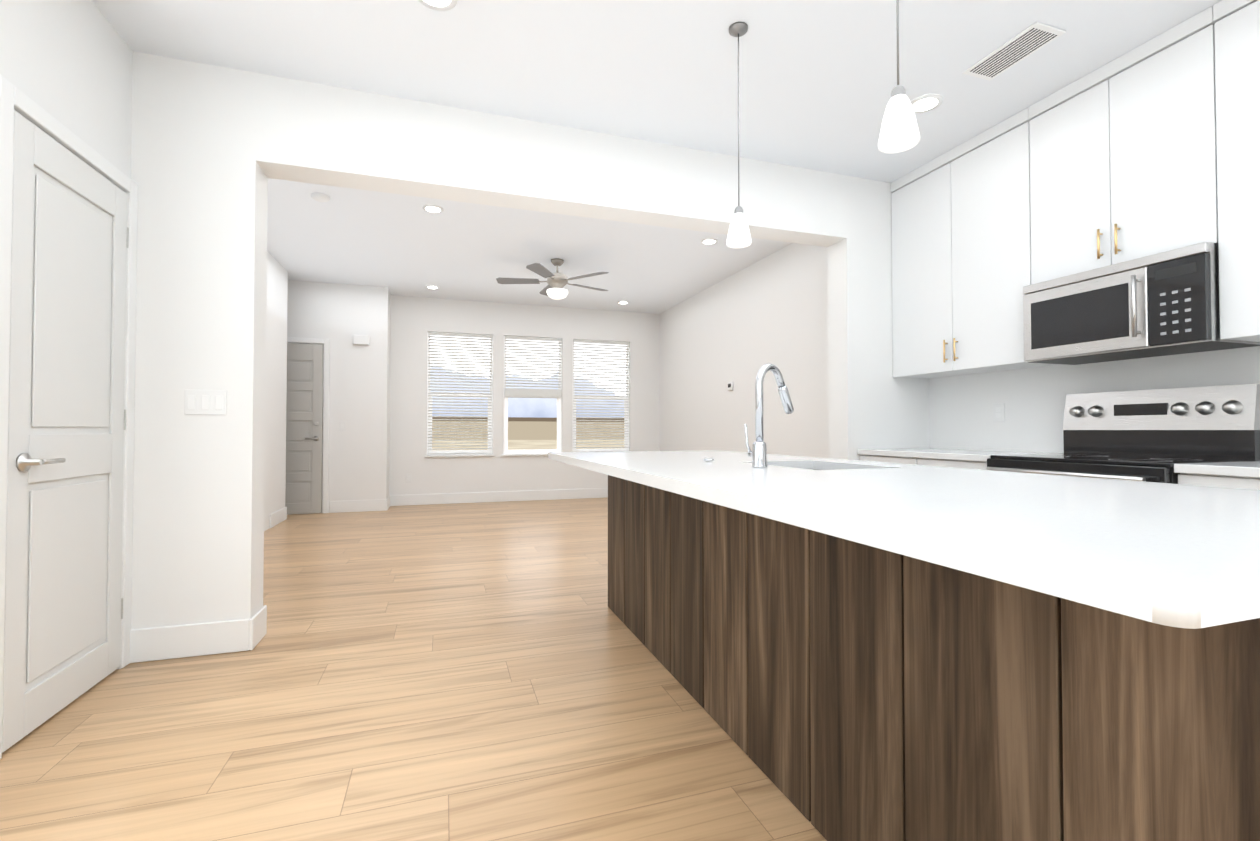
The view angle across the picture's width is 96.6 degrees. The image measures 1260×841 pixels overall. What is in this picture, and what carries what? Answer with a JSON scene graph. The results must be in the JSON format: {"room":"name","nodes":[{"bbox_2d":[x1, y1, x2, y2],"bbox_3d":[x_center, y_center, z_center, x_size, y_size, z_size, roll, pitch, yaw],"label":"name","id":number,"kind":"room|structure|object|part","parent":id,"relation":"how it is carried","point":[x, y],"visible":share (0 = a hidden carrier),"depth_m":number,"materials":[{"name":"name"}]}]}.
{"room":"kitchen","nodes":[
{"label":"kitchen","id":0,"kind":"room"},
{"bbox_2d":[0,0,132,178],"bbox_3d":[-1.564,-0.341,0.169,0.150,2.787,4.970,0,-1,-18],"label":"wall","id":1,"kind":"structure","parent":0,"point":[68,64],"depth_m":2.17,"materials":[{"name":"white paint"}]},
{"bbox_2d":[2,110,128,752],"bbox_3d":[-2.107,0.031,2.158,0.082,2.088,0.699,0,-1,-18],"label":"pantry door","id":2,"kind":"structure","parent":1,"relation":"in","point":[63,613],"depth_m":2.08,"materials":[{"name":"white paint"}]},
{"bbox_2d":[0,74,137,758],"bbox_3d":[-2.133,0.000,2.148,0.028,2.174,0.844,0,-1,-18],"label":"door frame","id":3,"kind":"structure","parent":1,"relation":"attached to","point":[12,97],"depth_m":2.01,"materials":[{"name":"white paint"}]},
{"bbox_2d":[264,251,287,530],"bbox_3d":[-3.451,-0.335,4.589,0.150,2.925,4.210,0,-1,-18],"label":"wall","id":4,"kind":"structure","parent":0,"point":[276,391],"depth_m":6.18,"materials":[{"name":"white paint"}]},
{"bbox_2d":[270,507,286,527],"bbox_3d":[-3.941,1.082,6.289,0.014,0.150,0.630,0,-1,-18],"label":"baseboard","id":5,"kind":"structure","parent":4,"relation":"attached to","point":[277,517],"depth_m":6.26,"materials":[{"name":"white paint"}]},
{"bbox_2d":[287,280,388,514],"bbox_3d":[-4.106,-0.292,7.111,1.905,2.925,0.150,0,-1,-18],"label":"wall","id":6,"kind":"structure","parent":0,"point":[339,316],"depth_m":7.21,"materials":[{"name":"white paint"}]},
{"bbox_2d":[285,343,322,513],"bbox_3d":[-4.282,0.097,6.923,0.856,2.118,0.082,0,-1,-18],"label":"entry door","id":7,"kind":"structure","parent":6,"relation":"in","point":[304,423],"depth_m":7.02,"materials":[{"name":"grey paint"}]},
{"bbox_2d":[287,337,329,512],"bbox_3d":[-4.291,0.066,6.950,1.004,2.204,0.028,0,-1,-18],"label":"door frame","id":8,"kind":"structure","parent":6,"relation":"attached to","point":[326,342],"depth_m":7.08,"materials":[{"name":"white paint"}]},
{"bbox_2d":[329,499,385,512],"bbox_3d":[-3.490,1.098,7.207,0.660,0.150,0.014,0,-1,-18],"label":"baseboard","id":9,"kind":"structure","parent":6,"relation":"attached to","point":[357,505],"depth_m":7.20,"materials":[{"name":"white paint"}]},
{"bbox_2d":[353,335,368,344],"bbox_3d":[-3.466,-1.037,7.235,0.190,0.120,0.044,0,-1,-18],"label":"door chime","id":10,"kind":"object","parent":6,"relation":"attached to","point":[360,339],"visible":1,"depth_m":7.22,"materials":[{"name":"white plastic"}]},
{"bbox_2d":[387,291,390,497],"bbox_3d":[-3.345,-0.283,7.603,0.150,2.925,0.300,0,-1,-18],"label":"wall","id":11,"kind":"structure","parent":0,"point":[388,482],"depth_m":7.62,"materials":[{"name":"white paint"}]},
{"bbox_2d":[386,495,389,510],"bbox_3d":[-3.242,1.103,7.527,0.014,0.150,0.464,0,-1,-18],"label":"baseboard return","id":12,"kind":"object","parent":11,"relation":"attached to","point":[387,503],"visible":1,"depth_m":7.42,"materials":[{"name":"white paint"}]},
{"bbox_2d":[0,498,826,840],"bbox_3d":[-0.679,1.156,3.302,6.110,0.100,10.400,0,-1,-18],"label":"floor","id":13,"kind":"structure","parent":0,"point":[470,672],"depth_m":2.02,"materials":[{"name":"brown wood"}]},
{"bbox_2d":[607,474,1259,840],"bbox_3d":[0.672,0.643,2.075,0.729,0.885,2.900,0,-1,-18],"label":"kitchen island","id":14,"kind":"object","parent":13,"relation":"on","point":[848,650],"depth_m":1.13,"materials":[{"name":"brown wood"}]},
{"bbox_2d":[548,450,1259,637],"bbox_3d":[0.510,0.176,2.039,1.104,0.048,2.960,0,-1,-18],"label":"island countertop","id":15,"kind":"structure","parent":14,"relation":"on","point":[1184,559],"depth_m":0.84,"materials":[{"name":"white stone"}]},
{"bbox_3d":[0.326,0.162,2.315,0.044,0.012,0.044,0,-1,-18],"label":"sink button","id":16,"kind":"part","parent":15,"relation":"part of","materials":[{"name":"silver metal"}]},
{"bbox_2d":[744,363,793,467],"bbox_3d":[0.516,-0.020,2.009,0.223,0.366,0.126,0,-1,-18],"label":"faucet","id":17,"kind":"object","parent":15,"relation":"on","point":[758,453],"visible":1,"depth_m":1.94,"materials":[{"name":"silver metal"}]},
{"bbox_2d":[808,466,851,469],"bbox_3d":[0.695,0.305,2.109,0.402,0.232,0.552,0,-1,-18],"label":"sink","id":18,"kind":"object","parent":15,"relation":"in","point":[809,467],"depth_m":2.29,"materials":[{"name":"silver metal"}]},
{"bbox_2d":[857,448,1063,469],"bbox_3d":[1.996,0.649,3.446,0.649,0.920,0.974,0,-1,-18],"label":"base cabinet","id":19,"kind":"object","parent":13,"relation":"on","point":[964,458],"visible":0.1,"depth_m":3.29,"materials":[{"name":"white"}]},
{"bbox_2d":[987,384,1259,483],"bbox_3d":[2.235,0.472,2.610,0.724,1.245,0.760,0,-1,-18],"label":"range","id":20,"kind":"object","parent":13,"relation":"on","point":[1154,435],"visible":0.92,"depth_m":2.58,"materials":[{"name":"silver metal"}]},
{"bbox_2d":[1178,473,1259,489],"bbox_3d":[2.567,0.638,1.780,0.619,0.885,1.013,0,-1,-18],"label":"base cabinet","id":21,"kind":"object","parent":13,"relation":"on","point":[1253,483],"depth_m":2.04,"materials":[{"name":"white"}]},
{"bbox_2d":[1174,461,1259,476],"bbox_3d":[2.718,0.170,1.304,0.639,0.035,2.026,0,-1,-18],"label":"countertop","id":22,"kind":"structure","parent":21,"relation":"on","point":[1220,469],"depth_m":2.06,"materials":[{"name":"white stone"}]},
{"bbox_2d":[389,295,659,494],"bbox_3d":[-1.517,-0.269,8.450,4.155,2.925,0.150,0,-1,-18],"label":"wall","id":23,"kind":"structure","parent":0,"point":[415,321],"depth_m":8.24,"materials":[{"name":"white paint"}]},
{"bbox_2d":[424,455,494,456],"bbox_3d":[-2.437,0.509,8.059,0.967,0.020,0.085,0,-1,-18],"label":"sill","id":24,"kind":"structure","parent":23,"relation":"attached to","point":[459,456],"depth_m":8.02,"materials":[{"name":"white paint"}]},
{"bbox_2d":[427,335,492,454],"bbox_3d":[-2.460,-0.382,8.143,0.901,1.754,0.060,0,-1,-18],"label":"window","id":25,"kind":"structure","parent":23,"relation":"in","point":[447,451],"depth_m":8.09,"materials":[{"name":"white plastic"}]},
{"bbox_2d":[428,332,491,453],"bbox_3d":[-2.442,-0.388,8.089,0.883,1.730,0.051,0,-1,-18],"label":"window blind","id":26,"kind":"object","parent":25,"relation":"attached to","point":[457,335],"visible":0.88,"depth_m":8.08,"materials":[{"name":"plastic"}]},
{"bbox_2d":[390,488,607,505],"bbox_3d":[-1.413,1.117,8.375,3.991,0.150,0.014,0,-1,-18],"label":"baseboard","id":27,"kind":"structure","parent":23,"relation":"attached to","point":[447,498],"depth_m":8.19,"materials":[{"name":"white paint"}]},
{"bbox_2d":[502,454,547,455],"bbox_3d":[-1.446,0.515,8.390,0.933,0.020,0.085,0,-1,-18],"label":"sill","id":28,"kind":"structure","parent":23,"relation":"attached to","point":[527,455],"depth_m":8.32,"materials":[{"name":"white paint"}]},
{"bbox_2d":[504,336,561,453],"bbox_3d":[-1.469,-0.376,8.474,0.867,1.754,0.060,0,-1,-18],"label":"window","id":29,"kind":"structure","parent":23,"relation":"in","point":[532,451],"depth_m":8.43,"materials":[{"name":"white plastic"}]},
{"bbox_2d":[504,336,561,397],"bbox_3d":[-1.451,-0.793,8.427,0.849,0.908,0.051,0,-1,-18],"label":"window blind","id":30,"kind":"object","parent":29,"relation":"attached to","point":[528,393],"visible":1,"depth_m":8.41,"materials":[{"name":"plastic"}]},
{"bbox_2d":[573,342,628,450],"bbox_3d":[-0.462,-0.370,8.810,0.922,1.754,0.060,0,-1,-18],"label":"window","id":31,"kind":"structure","parent":23,"relation":"in","point":[614,449],"depth_m":8.86,"materials":[{"name":"white plastic"}]},
{"bbox_2d":[573,339,628,451],"bbox_3d":[-0.444,-0.376,8.756,0.904,1.730,0.051,0,-1,-18],"label":"window blind","id":32,"kind":"object","parent":31,"relation":"attached to","point":[599,343],"visible":0.92,"depth_m":8.75,"materials":[{"name":"plastic"}]},
{"bbox_2d":[267,178,790,313],"bbox_3d":[-1.442,-1.848,5.718,6.060,0.140,5.430,0,-1,-18],"label":"ceiling","id":33,"kind":"structure","parent":0,"point":[401,245],"depth_m":5.86,"materials":[{"name":"white paint"}]},
{"bbox_2d":[311,192,329,201],"bbox_3d":[-2.477,-1.783,4.491,0.130,0.032,0.130,0,-1,-18],"label":"smoke detector","id":34,"kind":"object","parent":33,"relation":"attached to","point":[319,197],"visible":1,"depth_m":4.46,"materials":[{"name":"white plastic"}]},
{"bbox_2d":[426,285,438,288],"bbox_3d":[-2.590,-1.746,7.353,0.170,0.008,0.170,0,-1,-18],"label":"recessed light","id":35,"kind":"object","parent":33,"relation":"in","point":[432,287],"visible":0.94,"depth_m":7.35,"materials":[{"name":"white paint"}]},
{"bbox_2d":[422,205,443,212],"bbox_3d":[-1.668,-1.790,4.751,0.170,0.008,0.170,0,-1,-18],"label":"recessed light","id":36,"kind":"object","parent":33,"relation":"in","point":[433,209],"visible":0.92,"depth_m":4.73,"materials":[{"name":"white paint"}]},
{"bbox_2d":[496,258,608,299],"bbox_3d":[-0.821,-1.554,6.235,1.285,0.430,1.237,0,-1,-18],"label":"room ceiling fan","id":37,"kind":"object","parent":33,"relation":"hanging from","point":[556,281],"visible":1,"depth_m":6.12,"materials":[{"name":"silver metal"}]},
{"bbox_2d":[617,301,628,303],"bbox_3d":[-0.101,-1.731,8.236,0.170,0.008,0.170,0,-1,-18],"label":"recessed light","id":38,"kind":"object","parent":33,"relation":"in","point":[623,302],"visible":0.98,"depth_m":8.22,"materials":[{"name":"white paint"}]},
{"bbox_2d":[701,238,717,244],"bbox_3d":[0.789,-1.776,5.571,0.170,0.008,0.170,0,-1,-18],"label":"recessed light","id":39,"kind":"object","parent":33,"relation":"in","point":[709,241],"visible":0.98,"depth_m":5.56,"materials":[{"name":"white paint"}]},
{"bbox_2d":[131,51,929,628],"bbox_3d":[-0.685,-0.358,3.189,5.910,2.925,0.200,0,-1,-18],"label":"wall","id":40,"kind":"structure","parent":0,"point":[213,149],"depth_m":2.77,"materials":[{"name":"white paint"}]},
{"bbox_2d":[130,619,249,662],"bbox_3d":[-2.046,1.019,2.598,0.490,0.150,0.014,0,-1,-18],"label":"baseboard","id":41,"kind":"structure","parent":40,"relation":"attached to","point":[180,641],"depth_m":2.59,"materials":[{"name":"white paint"}]},
{"bbox_2d":[184,389,226,414],"bbox_3d":[-1.994,-0.085,2.636,0.165,0.118,0.008,0,-1,-18],"label":"light switch","id":42,"kind":"object","parent":40,"relation":"attached to","point":[205,402],"visible":1,"depth_m":2.63,"materials":[{"name":"white plastic"}]},
{"bbox_2d":[249,605,266,649],"bbox_3d":[-1.840,1.022,2.779,0.014,0.150,0.228,0,-1,-18],"label":"baseboard","id":43,"kind":"structure","parent":40,"relation":"attached to","point":[258,626],"depth_m":2.76,"materials":[{"name":"white paint"}]},
{"bbox_2d":[91,0,1221,182],"bbox_3d":[0.722,-1.846,0.958,4.970,0.250,4.970,0,-1,-18],"label":"ceiling","id":44,"kind":"structure","parent":0,"point":[817,81],"depth_m":2.61,"materials":[{"name":"white paint"}]},
{"bbox_2d":[418,0,457,10],"bbox_3d":[-0.775,-1.695,2.232,0.170,0.008,0.170,0,-1,-18],"label":"recessed light","id":45,"kind":"object","parent":44,"relation":"in","point":[447,4],"visible":1,"depth_m":2.28,"materials":[{"name":"white paint"}]},
{"bbox_2d":[726,22,751,247],"bbox_3d":[0.468,-1.226,2.418,0.106,0.938,0.106,0,-1,-18],"label":"pendant light","id":46,"kind":"object","parent":44,"relation":"hanging from","point":[739,236],"visible":1,"depth_m":2.40,"materials":[{"name":"white glass"}]},
{"bbox_2d":[878,0,919,152],"bbox_3d":[0.750,-1.241,1.574,0.106,0.938,0.106,0,-1,-18],"label":"pendant light","id":47,"kind":"object","parent":44,"relation":"hanging from","point":[899,131],"visible":1,"depth_m":1.55,"materials":[{"name":"white glass"}]},
{"bbox_2d":[911,94,942,112],"bbox_3d":[1.568,-1.682,2.983,0.170,0.008,0.170,0,-1,-18],"label":"recessed light","id":48,"kind":"object","parent":44,"relation":"in","point":[926,103],"visible":0.88,"depth_m":2.96,"materials":[{"name":"white paint"}]},
{"bbox_2d":[962,22,1065,80],"bbox_3d":[1.755,-1.689,2.582,0.180,0.008,0.360,0,-1,-18],"label":"ceiling vent","id":49,"kind":"object","parent":44,"relation":"in","point":[1024,44],"visible":1,"depth_m":2.56,"materials":[{"name":"white metal"}]},
{"bbox_2d":[660,243,1259,457],"bbox_3d":[2.148,-0.340,4.272,0.150,2.925,10.400,0,-1,-18],"label":"wall","id":50,"kind":"structure","parent":0,"point":[740,329],"depth_m":5.50,"materials":[{"name":"white paint"}]},
{"bbox_2d":[727,382,732,390],"bbox_3d":[1.213,-0.415,6.797,0.023,0.100,0.120,0,-1,-18],"label":"thermostat","id":51,"kind":"object","parent":50,"relation":"attached to","point":[729,386],"visible":1,"depth_m":6.79,"materials":[{"name":"white plastic"}]},
{"bbox_2d":[891,108,1060,377],"bbox_3d":[2.131,-0.992,3.518,0.364,1.370,0.976,0,-1,-18],"label":"upper cabinet","id":52,"kind":"object","parent":50,"relation":"attached to","point":[961,246],"visible":0.85,"depth_m":3.38,"materials":[{"name":"white wood"}]},
{"bbox_2d":[993,403,1004,421],"bbox_3d":[2.313,-0.050,3.521,0.008,0.118,0.075,0,-1,-18],"label":"outlet","id":53,"kind":"object","parent":50,"relation":"attached to","point":[998,412],"visible":1,"depth_m":3.52,"materials":[{"name":"white plastic"}]},
{"bbox_2d":[1028,6,1217,284],"bbox_3d":[2.407,-1.203,2.696,0.364,0.976,0.760,0,-1,-18],"label":"upper cabinet","id":54,"kind":"object","parent":50,"relation":"attached to","point":[1123,158],"visible":0.79,"depth_m":2.57,"materials":[{"name":"white wood"}]},
{"bbox_2d":[1023,242,1259,364],"bbox_3d":[2.369,-0.515,2.672,0.442,0.402,0.754,0,-1,-18],"label":"microwave","id":55,"kind":"object","parent":54,"relation":"attached to","point":[1162,304],"visible":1,"depth_m":2.52,"materials":[{"name":"silver metal"}]},
{"bbox_2d":[1213,0,1259,341],"bbox_3d":[2.704,-1.022,1.855,0.332,1.366,1.014,0,-1,-18],"label":"upper cabinet","id":56,"kind":"object","parent":50,"relation":"attached to","point":[1237,52],"visible":0.95,"depth_m":2.21,"materials":[{"name":"white wood"}]},
{"label":"outside","id":57,"kind":"structure","parent":0,"visible":0},
{"bbox_2d":[432,440,623,449],"bbox_3d":[9.694,2.247,49.875,230.000,0.001,71.300,0,-1,-18],"label":"ground","id":58,"kind":"structure","parent":57,"point":[529,444],"depth_m":54.28,"materials":[{"name":"beige soil"}]},
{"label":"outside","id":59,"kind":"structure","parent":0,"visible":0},
{"bbox_2d":[427,335,625,439],"bbox_3d":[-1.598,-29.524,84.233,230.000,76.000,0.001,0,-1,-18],"label":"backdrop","id":60,"kind":"structure","parent":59,"point":[532,418],"depth_m":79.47,"materials":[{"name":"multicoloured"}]}
]}

